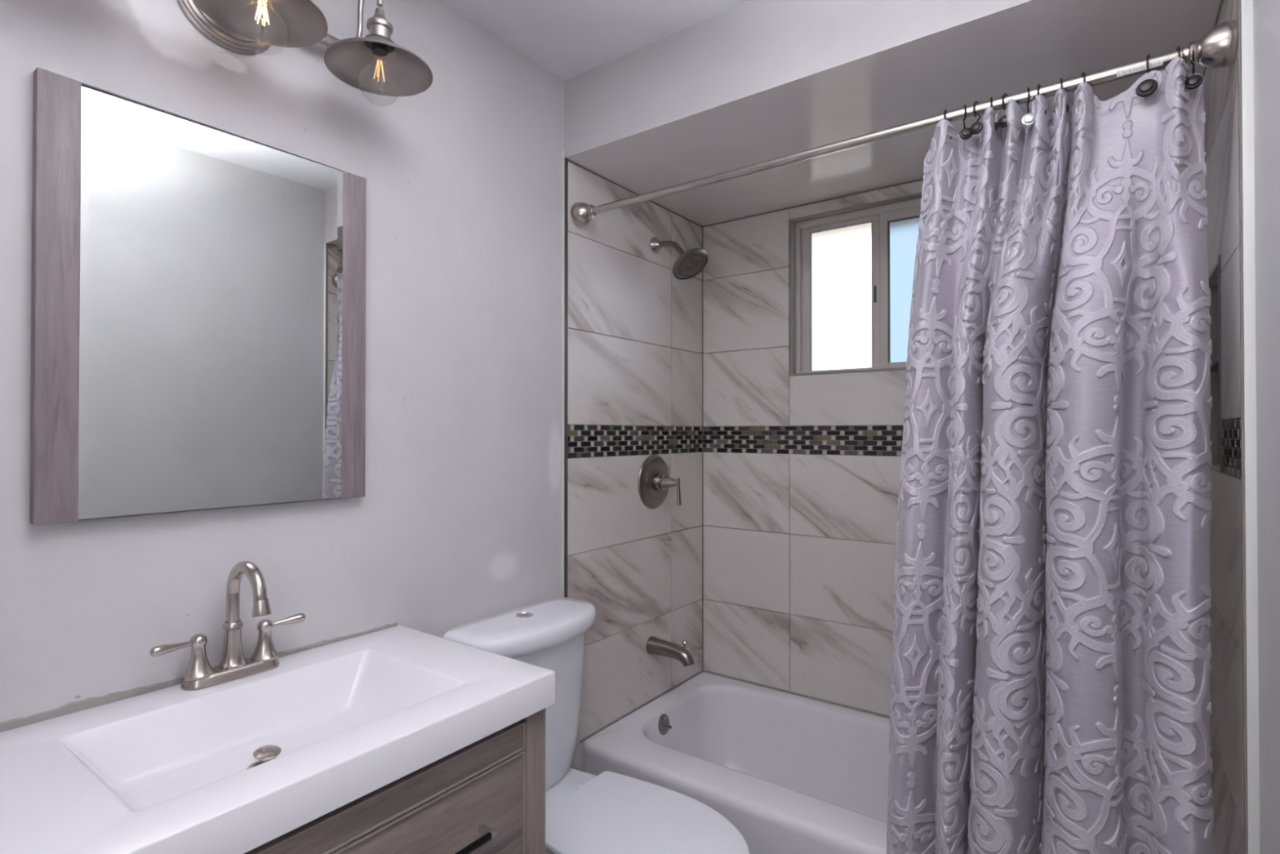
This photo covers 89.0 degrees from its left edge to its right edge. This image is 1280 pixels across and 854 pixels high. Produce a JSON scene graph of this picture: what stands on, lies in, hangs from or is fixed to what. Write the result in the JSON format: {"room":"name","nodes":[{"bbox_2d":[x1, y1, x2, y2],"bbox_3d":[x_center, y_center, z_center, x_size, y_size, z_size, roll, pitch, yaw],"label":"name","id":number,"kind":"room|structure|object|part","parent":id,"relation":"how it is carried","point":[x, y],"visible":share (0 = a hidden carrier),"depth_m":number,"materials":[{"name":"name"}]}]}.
{"room":"bathroom","nodes":[
{"label":"bathroom","id":0,"kind":"room"},
{"bbox_2d":[0,0,702,771],"bbox_3d":[-0.494,0.139,1.781,0.100,2.469,2.708,0,-1,36],"label":"wall","id":1,"kind":"structure","parent":0,"point":[457,522],"depth_m":1.63,"materials":[{"name":"paint"}]},
{"bbox_2d":[29,67,366,524],"bbox_3d":[-0.799,-0.206,1.261,0.024,0.724,0.561,0,-1,36],"label":"wall mirror","id":2,"kind":"object","parent":1,"relation":"attached to","point":[198,313],"visible":1,"depth_m":1.20,"materials":[{"name":"grey mirror"}]},
{"bbox_2d":[0,622,397,732],"bbox_3d":[-0.824,0.466,1.240,0.004,0.019,0.810,0,-1,36],"label":"trim","id":3,"kind":"structure","parent":1,"relation":"attached to","point":[91,702],"depth_m":1.12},
{"bbox_2d":[176,0,433,106],"bbox_3d":[-0.705,-0.829,1.198,0.258,0.294,0.684,0,-1,36],"label":"vanity light","id":4,"kind":"object","parent":1,"relation":"attached to","point":[373,64],"visible":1,"depth_m":1.28,"materials":[{"name":"silver metal"}]},
{"bbox_3d":[-0.796,-0.831,1.265,0.031,0.188,0.188,0,-1,36],"label":"plate","id":5,"kind":"part","parent":4,"relation":"part of","materials":[{"name":"silver metal"}]},
{"bbox_3d":[-0.688,-0.783,1.186,0.216,0.061,0.216,0,-1,36],"label":"lamp shade","id":6,"kind":"part","parent":4,"relation":"part of","materials":[{"name":"silver metal"}]},
{"bbox_3d":[-0.592,-0.899,1.406,0.116,0.150,0.012,0,-1,36],"label":"arm","id":7,"kind":"part","parent":4,"relation":"part of","materials":[{"name":"silver metal"}]},
{"bbox_3d":[-0.550,-0.782,1.375,0.216,0.061,0.216,0,-1,36],"label":"lamp shade","id":8,"kind":"part","parent":4,"relation":"part of","materials":[{"name":"silver metal"}]},
{"bbox_2d":[364,34,395,56],"bbox_3d":[-0.550,-0.801,1.375,0.064,0.021,0.064,0,-1,36],"label":"socket","id":9,"kind":"object","parent":4,"relation":"attached to","point":[371,48],"depth_m":1.37,"materials":[{"name":"grey metal"}]},
{"bbox_2d":[561,150,564,597],"bbox_3d":[-0.241,0.253,2.039,0.004,2.245,0.009,0,-1,36],"label":"trim","id":10,"kind":"structure","parent":1,"relation":"attached to","point":[563,151],"depth_m":2.04,"materials":[{"name":"grey"}]},
{"bbox_2d":[564,157,568,597],"bbox_3d":[-0.235,0.263,2.050,0.007,2.225,0.016,0,-1,36],"label":"trim","id":11,"kind":"structure","parent":1,"relation":"attached to","point":[566,283],"depth_m":2.05,"materials":[{"name":"grey metal"}]},
{"bbox_2d":[637,454,681,508],"bbox_3d":[0.101,0.205,2.405,0.122,0.202,0.202,0,-1,36],"label":"shower valve","id":12,"kind":"object","parent":1,"relation":"attached to","point":[654,482],"visible":1,"depth_m":2.40,"materials":[{"name":"silver metal"}]},
{"bbox_3d":[0.142,0.236,2.374,0.019,0.098,0.023,0,-1,36],"label":"lever","id":13,"kind":"part","parent":12,"relation":"part of","materials":[{"name":"silver metal"}]},
{"bbox_2d":[645,635,694,666],"bbox_3d":[0.117,0.810,2.368,0.185,0.088,0.066,0,-1,36],"label":"tub spout","id":14,"kind":"object","parent":1,"relation":"attached to","point":[655,646],"visible":1,"depth_m":2.35,"materials":[{"name":"silver metal"}]},
{"bbox_3d":[0.161,0.782,2.336,0.022,0.032,0.022,0,-1,36],"label":"diverter knob","id":15,"kind":"part","parent":14,"relation":"part of","materials":[{"name":"silver metal"}]},
{"bbox_2d":[649,236,707,279],"bbox_3d":[0.142,-0.629,2.389,0.216,0.171,0.142,0,-1,36],"label":"shower","id":16,"kind":"object","parent":1,"relation":"attached to","point":[690,263],"visible":1,"depth_m":2.37,"materials":[{"name":"silver metal"}]},
{"bbox_3d":[0.114,-0.656,2.410,0.128,0.075,0.021,0,-1,36],"label":"shower arm","id":17,"kind":"part","parent":16,"relation":"part of","materials":[{"name":"silver metal"}]},
{"bbox_2d":[569,20,1237,226],"bbox_3d":[0.434,-0.688,1.637,1.575,0.076,0.076,0,-1,36],"label":"shower curtain rod","id":18,"kind":"object","parent":1,"relation":"attached to","point":[1217,48],"visible":0.96,"depth_m":1.41,"materials":[{"name":"silver metal"}]},
{"bbox_2d":[943,109,951,139],"bbox_3d":[0.680,-0.668,1.455,0.025,0.080,0.037,0,-1,13],"label":"curtain hook","id":19,"kind":"object","parent":18,"relation":"hanging from","point":[945,110],"visible":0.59,"depth_m":1.44,"materials":[{"name":"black metal"}]},
{"bbox_2d":[959,104,973,139],"bbox_3d":[0.710,-0.666,1.429,0.025,0.084,0.044,0,0,0],"label":"curtain hook","id":20,"kind":"object","parent":18,"relation":"hanging from","point":[965,134],"visible":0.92,"depth_m":1.41,"materials":[{"name":"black metal"}]},
{"bbox_2d":[969,101,982,134],"bbox_3d":[0.730,-0.669,1.415,0.025,0.078,0.044,0,-1,23],"label":"curtain hook","id":21,"kind":"object","parent":18,"relation":"hanging from","point":[975,128],"visible":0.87,"depth_m":1.40,"materials":[{"name":"black metal"}]},
{"bbox_2d":[990,97,998,130],"bbox_3d":[0.759,-0.668,1.398,0.037,0.080,0.025,0,-1,-37],"label":"curtain hook","id":22,"kind":"object","parent":18,"relation":"hanging from","point":[996,126],"visible":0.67,"depth_m":1.38,"materials":[{"name":"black metal"}]},
{"bbox_2d":[997,93,1008,128],"bbox_3d":[0.773,-0.668,1.381,0.025,0.080,0.048,0,-1,28],"label":"curtain hook","id":23,"kind":"object","parent":18,"relation":"hanging from","point":[1002,122],"visible":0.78,"depth_m":1.37,"materials":[{"name":"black metal"}]},
{"bbox_2d":[1020,87,1035,127],"bbox_3d":[0.803,-0.663,1.356,0.028,0.092,0.051,0,-1,10],"label":"curtain hook","id":24,"kind":"object","parent":18,"relation":"hanging from","point":[1028,120],"visible":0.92,"depth_m":1.34,"materials":[{"name":"silver metal"}]},
{"bbox_2d":[1036,84,1046,115],"bbox_3d":[0.825,-0.669,1.349,0.025,0.080,0.037,0,-1,19],"label":"curtain hook","id":25,"kind":"object","parent":18,"relation":"hanging from","point":[1038,85],"visible":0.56,"depth_m":1.33,"materials":[{"name":"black metal"}]},
{"bbox_2d":[886,57,1213,853],"bbox_3d":[0.794,0.276,1.333,0.572,1.909,0.244,0,-1,36],"label":"shower curtain","id":26,"kind":"object","parent":18,"relation":"hanging from","point":[1051,665],"visible":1,"depth_m":1.28,"materials":[{"name":"fabric"}]},
{"bbox_2d":[1053,78,1069,114],"bbox_3d":[0.860,-0.669,1.323,0.037,0.080,0.025,0,-1,-37],"label":"curtain hook","id":27,"kind":"object","parent":18,"relation":"hanging from","point":[1061,79],"visible":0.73,"depth_m":1.31,"materials":[{"name":"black metal"}]},
{"bbox_2d":[1080,71,1091,101],"bbox_3d":[0.890,-0.669,1.302,0.037,0.080,0.025,0,-1,-42],"label":"curtain hook","id":28,"kind":"object","parent":18,"relation":"hanging from","point":[1083,73],"visible":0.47,"depth_m":1.29,"materials":[{"name":"black metal"}]},
{"bbox_2d":[1135,54,1158,97],"bbox_3d":[0.964,-0.664,1.236,0.034,0.091,0.062,0,-1,45],"label":"curtain hook","id":29,"kind":"object","parent":18,"relation":"hanging from","point":[1146,88],"visible":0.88,"depth_m":1.22,"materials":[{"name":"black metal"}]},
{"bbox_2d":[1175,46,1187,84],"bbox_3d":[1.008,-0.670,1.215,0.037,0.080,0.025,0,-1,-37],"label":"curtain hook","id":30,"kind":"object","parent":18,"relation":"hanging from","point":[1178,48],"visible":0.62,"depth_m":1.20,"materials":[{"name":"black metal"}]},
{"bbox_2d":[1184,48,1203,89],"bbox_3d":[1.021,-0.665,1.206,0.025,0.090,0.037,0,-1,19],"label":"curtain hook","id":31,"kind":"object","parent":18,"relation":"hanging from","point":[1193,82],"visible":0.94,"depth_m":1.19,"materials":[{"name":"black metal"}]},
{"bbox_2d":[438,0,751,80],"bbox_3d":[0.182,-1.150,1.297,1.777,0.100,2.708,0,-1,36],"label":"ceiling","id":32,"kind":"structure","parent":0,"point":[568,38],"depth_m":1.76,"materials":[{"name":"paint"}]},
{"bbox_2d":[564,0,1048,159],"bbox_3d":[0.411,-0.975,1.595,1.593,0.244,0.021,0,-1,36],"label":"wall header","id":33,"kind":"structure","parent":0,"point":[753,49],"depth_m":1.69,"materials":[{"name":"paint"}]},
{"bbox_2d":[702,180,923,715],"bbox_3d":[0.941,0.266,2.321,1.777,2.225,0.140,0,-1,36],"label":"wall","id":34,"kind":"structure","parent":0,"point":[801,473],"depth_m":2.51,"materials":[{"name":"grey tile"}]},
{"bbox_2d":[580,669,889,742],"bbox_3d":[0.671,1.010,1.946,1.576,0.008,0.773,0,-1,36],"label":"trim","id":35,"kind":"structure","parent":34,"relation":"attached to","point":[702,670],"depth_m":2.43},
{"bbox_2d":[790,192,921,375],"bbox_3d":[0.986,-0.500,2.267,0.938,0.601,0.104,0,-1,36],"label":"window","id":36,"kind":"structure","parent":34,"relation":"in","point":[852,268],"depth_m":2.42,"materials":[{"name":"grey glass"}]},
{"bbox_3d":[0.755,-0.491,2.454,0.297,0.555,0.025,0,-1,36],"label":"sash","id":37,"kind":"part","parent":36,"relation":"part of","materials":[{"name":"white glass"}]},
{"bbox_3d":[0.758,-0.484,2.451,0.239,0.537,0.004,0,-1,36],"label":"glass pane","id":38,"kind":"part","parent":36,"relation":"part of","materials":[{"name":"white glass"}]},
{"bbox_3d":[1.098,-0.494,2.184,0.611,0.555,0.026,0,-1,36],"label":"sash","id":39,"kind":"part","parent":36,"relation":"part of","materials":[{"name":"glass"}]},
{"bbox_3d":[1.106,-0.483,2.177,0.532,0.507,0.004,0,-1,36],"label":"glass pane","id":40,"kind":"part","parent":36,"relation":"part of","materials":[{"name":"blue"}]},
{"bbox_2d":[568,0,1222,227],"bbox_3d":[0.650,-0.848,1.935,1.579,0.004,0.843,0,-1,36],"label":"trim","id":41,"kind":"structure","parent":34,"relation":"attached to","point":[1221,2],"depth_m":2.36,"materials":[{"name":"grey tile"}]},
{"bbox_2d":[570,0,1221,226],"bbox_3d":[0.658,-0.880,1.945,1.597,0.060,0.840,0,-1,36],"label":"ceiling","id":42,"kind":"structure","parent":0,"point":[1049,42],"depth_m":1.73,"materials":[{"name":"paint"}]},
{"bbox_2d":[1203,0,1279,853],"bbox_3d":[0.858,0.130,0.792,0.103,2.469,2.708,0,-1,36],"label":"wall","id":43,"kind":"structure","parent":0,"point":[1220,93],"depth_m":1.17,"materials":[{"name":"paint"}]},
{"bbox_2d":[1210,355,1218,372],"bbox_3d":[1.327,-0.142,1.453,0.080,0.015,0.297,0,-1,36],"label":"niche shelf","id":44,"kind":"object","parent":43,"relation":"attached to","point":[1215,366],"depth_m":1.45,"materials":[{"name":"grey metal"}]},
{"bbox_2d":[1237,0,1247,853],"bbox_3d":[1.035,0.255,1.116,0.003,2.225,0.010,0,-1,36],"label":"trim","id":45,"kind":"structure","parent":43,"relation":"attached to","point":[1238,1],"depth_m":1.12,"materials":[{"name":"grey tile"}]},
{"bbox_2d":[1240,0,1259,853],"bbox_3d":[1.044,0.255,1.109,0.019,2.225,0.007,0,-1,36],"label":"trim","id":46,"kind":"structure","parent":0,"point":[1246,6],"depth_m":1.11,"materials":[{"name":"paint"}]},
{"bbox_3d":[0.182,1.419,1.275,1.777,0.100,2.708,0,-1,36],"label":"floor","id":47,"kind":"structure","parent":0,"visible":0},
{"bbox_2d":[243,708,545,853],"bbox_3d":[-0.603,0.953,1.082,0.518,0.829,0.793,0,-1,36],"label":"vanity cabinet","id":48,"kind":"object","parent":47,"relation":"on","point":[487,795],"visible":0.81,"depth_m":1.10,"materials":[{"name":"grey wood"}]},
{"bbox_2d":[0,625,555,853],"bbox_3d":[-0.612,0.533,1.087,0.515,0.122,0.815,0,-1,36],"label":"sink","id":49,"kind":"object","parent":48,"relation":"in","point":[171,770],"visible":0.98,"depth_m":1.03,"materials":[{"name":"white ceramic"}]},
{"bbox_2d":[150,560,306,690],"bbox_3d":[-0.770,0.361,1.236,0.198,0.224,0.191,0,-1,-10],"label":"faucet","id":50,"kind":"object","parent":49,"relation":"on","point":[198,674],"visible":1,"depth_m":1.22,"materials":[{"name":"silver metal"}]},
{"bbox_3d":[-0.829,0.391,1.156,0.019,0.018,0.068,0,-1,36],"label":"lever","id":51,"kind":"part","parent":50,"relation":"part of","materials":[{"name":"silver metal"}]},
{"bbox_3d":[-0.809,0.417,1.193,0.049,0.077,0.049,0,-1,36],"label":"handle","id":52,"kind":"part","parent":50,"relation":"part of","materials":[{"name":"silver metal"}]},
{"bbox_3d":[-0.775,0.463,1.239,0.054,0.021,0.166,0,-1,36],"label":"plate","id":53,"kind":"part","parent":50,"relation":"part of","materials":[{"name":"silver metal"}]},
{"bbox_3d":[-0.775,0.412,1.239,0.044,0.086,0.044,0,-1,36],"label":"spout","id":54,"kind":"part","parent":50,"relation":"part of","materials":[{"name":"silver metal"}]},
{"bbox_3d":[-0.730,0.311,1.207,0.134,0.124,0.022,0,-1,36],"label":"spout","id":55,"kind":"part","parent":50,"relation":"part of","materials":[{"name":"silver metal"}]},
{"bbox_3d":[-0.741,0.418,1.286,0.049,0.077,0.049,0,-1,36],"label":"handle","id":56,"kind":"part","parent":50,"relation":"part of","materials":[{"name":"silver metal"}]},
{"bbox_3d":[-0.712,0.391,1.316,0.019,0.018,0.068,0,-1,36],"label":"lever","id":57,"kind":"part","parent":50,"relation":"part of","materials":[{"name":"silver metal"}]},
{"bbox_2d":[253,745,281,763],"bbox_3d":[-0.619,0.562,1.082,0.041,0.053,0.041,0,-1,36],"label":"drain stopper","id":58,"kind":"object","parent":49,"relation":"on","point":[265,753],"visible":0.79,"depth_m":1.08,"materials":[{"name":"silver metal"}]},
{"bbox_3d":[-0.427,0.777,0.955,0.014,0.338,0.685,0,-1,36],"label":"drawer","id":59,"kind":"part","parent":48,"relation":"part of","materials":[{"name":"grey wood"}]},
{"bbox_3d":[-0.300,0.704,1.066,0.008,0.010,0.160,0,-1,36],"label":"handle","id":60,"kind":"part","parent":48,"relation":"part of","materials":[{"name":"black metal"}]},
{"bbox_3d":[-0.266,0.704,1.135,0.036,0.012,0.011,0,-1,36],"label":"handle post","id":61,"kind":"part","parent":48,"relation":"part of","materials":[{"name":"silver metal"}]},
{"bbox_2d":[442,597,749,853],"bbox_3d":[-0.082,0.941,1.606,0.748,0.861,0.462,0,-1,36],"label":"toilet","id":62,"kind":"object","parent":47,"relation":"on","point":[607,812],"visible":0.7,"depth_m":1.65,"materials":[{"name":"white ceramic"}]},
{"bbox_3d":[-0.293,0.545,1.764,0.224,0.058,0.462,0,-1,36],"label":"tank lid","id":63,"kind":"part","parent":62,"relation":"part of","materials":[{"name":"white ceramic"}]},
{"bbox_3d":[-0.303,0.781,1.769,0.189,0.415,0.414,0,-1,36],"label":"tank","id":64,"kind":"part","parent":62,"relation":"part of","materials":[{"name":"white ceramic"}]},
{"bbox_3d":[0.009,0.978,1.539,0.510,0.015,0.368,0,-1,36],"label":"seat","id":65,"kind":"part","parent":62,"relation":"part of","materials":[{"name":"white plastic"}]},
{"bbox_3d":[-0.072,1.179,1.597,0.688,0.385,0.360,0,-1,36],"label":"bowl","id":66,"kind":"part","parent":62,"relation":"part of","materials":[{"name":"white ceramic"}]},
{"bbox_3d":[0.015,0.958,1.535,0.508,0.020,0.370,0,-1,36],"label":"seat lid","id":67,"kind":"part","parent":62,"relation":"part of","materials":[{"name":"white plastic"}]},
{"bbox_2d":[582,671,889,853],"bbox_3d":[0.673,1.195,1.947,1.571,0.360,0.761,0,-1,36],"label":"bathtub","id":68,"kind":"object","parent":47,"relation":"on","point":[793,774],"visible":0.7,"depth_m":2.25,"materials":[{"name":"white ceramic"}]},
{"bbox_3d":[0.083,1.064,2.331,0.019,0.073,0.074,0,-1,36],"label":"overflow plate","id":69,"kind":"part","parent":68,"relation":"part of","materials":[{"name":"silver metal"}]},
{"bbox_3d":[0.099,1.068,2.325,0.030,0.017,0.014,0,0,7],"label":"trip lever","id":70,"kind":"part","parent":68,"relation":"part of","materials":[{"name":"silver metal"}]}
]}

